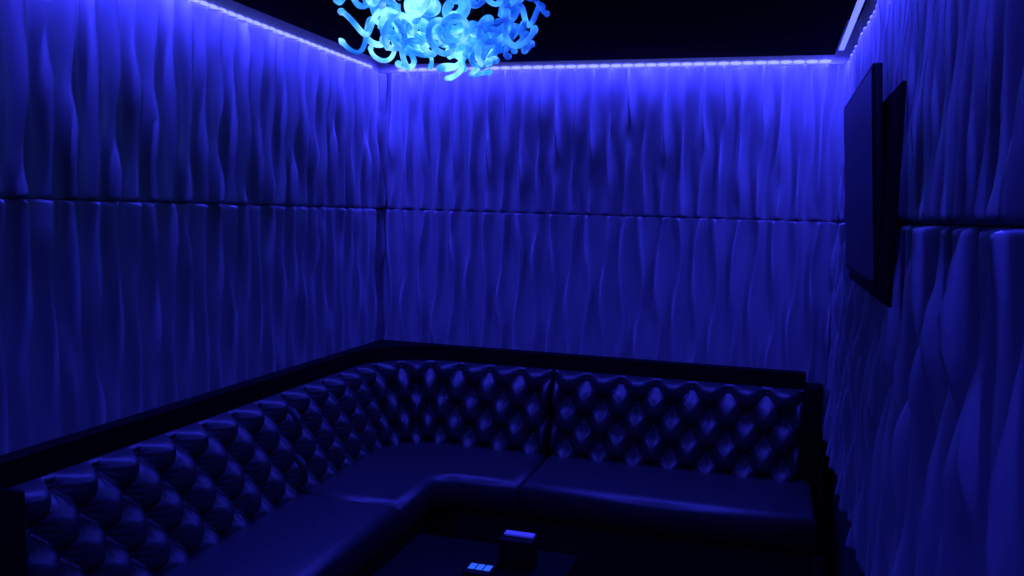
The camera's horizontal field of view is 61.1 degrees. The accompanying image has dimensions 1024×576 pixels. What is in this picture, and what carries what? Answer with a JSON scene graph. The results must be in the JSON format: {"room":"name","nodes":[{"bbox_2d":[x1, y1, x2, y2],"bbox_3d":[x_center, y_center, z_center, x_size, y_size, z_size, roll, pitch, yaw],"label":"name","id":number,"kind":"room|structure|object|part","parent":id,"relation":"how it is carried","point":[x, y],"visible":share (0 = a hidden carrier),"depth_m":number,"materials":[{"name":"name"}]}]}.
{"room":"karaoke room","nodes":[
{"label":"karaoke room","id":0,"kind":"room"},
{"bbox_2d":[0,0,379,208],"bbox_3d":[-1.665,0.111,2.499,0.126,2.750,5.840,3,5,16],"label":"wall","id":1,"kind":"structure","parent":0,"point":[237,8],"depth_m":4.04,"materials":[{"name":"paint"}]},
{"bbox_2d":[0,198,384,454],"bbox_3d":[-1.582,0.286,2.487,0.068,1.089,5.598,3,5,16],"label":"panel","id":2,"kind":"object","parent":1,"relation":"attached to","point":[110,311],"visible":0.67,"depth_m":3.31,"materials":[{"name":"paint"}]},
{"bbox_2d":[0,0,386,207],"bbox_3d":[-1.552,-0.650,2.404,0.075,0.786,5.598,3,5,16],"label":"panel","id":3,"kind":"object","parent":1,"relation":"attached to","point":[178,101],"visible":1,"depth_m":3.32,"materials":[{"name":"paint"}]},
{"bbox_2d":[191,0,371,67],"bbox_3d":[-1.565,-1.054,2.377,0.013,0.019,5.360,3,5,16],"label":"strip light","id":4,"kind":"object","parent":1,"relation":"attached to","point":[202,2],"visible":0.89,"depth_m":3.99,"materials":[{"name":"grey"}]},
{"bbox_2d":[233,0,854,64],"bbox_3d":[-0.321,-1.092,2.001,2.355,0.190,5.340,3,5,16],"label":"ceiling","id":5,"kind":"structure","parent":0,"point":[573,30],"depth_m":3.73,"materials":[{"name":"black paint"}]},
{"bbox_2d":[333,0,549,80],"bbox_3d":[-0.201,-0.828,2.528,0.643,0.420,0.570,0,5,-19],"label":"glass chandelier","id":6,"kind":"object","parent":5,"relation":"hanging from","point":[480,41],"visible":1,"depth_m":2.44,"materials":[{"name":"teal glass"}]},
{"bbox_2d":[839,0,864,49],"bbox_3d":[0.833,-0.960,1.664,0.024,0.008,5.360,3,5,16],"label":"strip light","id":7,"kind":"object","parent":5,"relation":"attached to","point":[859,4],"visible":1,"depth_m":3.65,"materials":[{"name":"grey"}]},
{"bbox_2d":[375,20,858,557],"bbox_3d":[0.445,-0.029,4.808,2.600,2.750,0.197,3,5,16],"label":"wall","id":8,"kind":"structure","parent":0,"point":[688,214],"depth_m":4.68,"materials":[{"name":"paint"}]},
{"bbox_3d":[0.423,0.145,4.766,2.596,1.089,0.077,3,5,16],"label":"wave panel","id":9,"kind":"part","parent":8,"relation":"part of","materials":[{"name":"paint"}]},
{"bbox_3d":[0.450,-0.790,4.686,2.596,0.786,0.073,3,5,16],"label":"wave panel","id":10,"kind":"part","parent":8,"relation":"part of","materials":[{"name":"paint"}]},
{"bbox_2d":[398,59,830,71],"bbox_3d":[0.469,-1.195,4.674,2.357,0.019,0.014,3,5,16],"label":"light strip","id":11,"kind":"object","parent":8,"relation":"on","point":[825,60],"visible":0.84,"depth_m":4.60,"materials":[{"name":"grey"}]},
{"bbox_2d":[813,556,828,575],"bbox_3d":[-0.406,1.601,2.237,2.840,0.100,5.840,3,5,16],"label":"floor","id":12,"kind":"structure","parent":0,"point":[820,567],"depth_m":4.41,"materials":[{"name":"carpet"}]},
{"bbox_2d":[0,339,823,575],"bbox_3d":[-0.004,0.960,3.484,2.452,0.985,2.748,3,5,16],"label":"sofa","id":13,"kind":"object","parent":12,"relation":"on","point":[330,465],"visible":1,"depth_m":4.08,"materials":[{"name":"leather"}]},
{"bbox_3d":[-1.480,1.029,2.507,0.188,0.930,0.024,3,5,16],"label":"panel","id":14,"kind":"part","parent":13,"relation":"part of","materials":[{"name":"black wood"}]},
{"bbox_3d":[-0.998,1.063,3.171,0.600,0.155,1.505,3,5,16],"label":"seat","id":15,"kind":"part","parent":13,"relation":"part of","materials":[{"name":"leather"}]},
{"bbox_3d":[-0.041,0.957,3.505,2.368,0.985,2.728,3,5,16],"label":"frame","id":16,"kind":"part","parent":13,"relation":"part of","materials":[{"name":"black wood"}]},
{"bbox_3d":[-0.429,0.975,4.381,0.995,0.155,1.125,3,5,16],"label":"seat corner","id":17,"kind":"part","parent":13,"relation":"part of","materials":[{"name":"leather"}]},
{"bbox_3d":[0.769,1.019,4.273,1.345,0.155,0.650,3,5,16],"label":"seat","id":18,"kind":"part","parent":13,"relation":"part of","materials":[{"name":"leather"}]},
{"bbox_3d":[1.502,0.951,4.397,0.088,0.930,0.138,3,5,16],"label":"panel","id":19,"kind":"part","parent":13,"relation":"part of","materials":[{"name":"black wood"}]},
{"bbox_2d":[373,534,577,575],"bbox_3d":[-0.170,1.245,2.950,0.630,0.500,0.750,3,5,16],"label":"cocktail table","id":20,"kind":"object","parent":12,"relation":"on","point":[426,555],"visible":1,"depth_m":3.13,"materials":[{"name":"paint"}]},
{"bbox_2d":[462,559,498,575],"bbox_3d":[-0.108,0.981,3.041,0.100,0.014,0.120,3,5,16],"label":"tray","id":21,"kind":"object","parent":20,"relation":"on","point":[476,567],"visible":1,"depth_m":3.03,"materials":[{"name":"plastic"}]},
{"bbox_2d":[498,530,537,569],"bbox_3d":[0.022,0.932,3.092,0.125,0.110,0.080,3,5,16],"label":"napkin holder","id":22,"kind":"object","parent":20,"relation":"on","point":[517,549],"visible":1,"depth_m":3.06,"materials":[{"name":"paint"}]},
{"bbox_2d":[848,0,866,19],"bbox_3d":[-0.324,-1.237,1.990,2.840,0.100,5.840,3,5,16],"label":"ceiling","id":23,"kind":"structure","parent":0,"point":[855,1],"depth_m":4.09,"materials":[{"name":"black paint"}]},
{"bbox_2d":[826,0,1023,575],"bbox_3d":[0.934,0.253,1.729,0.126,2.750,5.840,3,5,16],"label":"wall","id":24,"kind":"structure","parent":0,"point":[841,561],"depth_m":3.91,"materials":[{"name":"paint"}]},
{"bbox_2d":[823,222,1023,575],"bbox_3d":[0.837,0.418,1.770,0.077,1.089,5.598,3,5,16],"label":"panel","id":25,"kind":"object","parent":24,"relation":"attached to","point":[923,407],"visible":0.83,"depth_m":1.67,"materials":[{"name":"paint"}]},
{"bbox_2d":[838,0,1023,226],"bbox_3d":[0.870,-0.517,1.687,0.065,0.786,5.598,3,5,16],"label":"panel","id":26,"kind":"object","parent":24,"relation":"attached to","point":[961,62],"visible":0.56,"depth_m":1.65,"materials":[{"name":"paint"}]},
{"bbox_2d":[844,62,906,307],"bbox_3d":[1.117,-0.322,2.749,0.070,0.649,1.260,3,5,16],"label":"wall-mounted television","id":27,"kind":"object","parent":26,"relation":"attached to","point":[873,126],"visible":1,"depth_m":2.41,"materials":[{"name":"plastic"}]}
]}

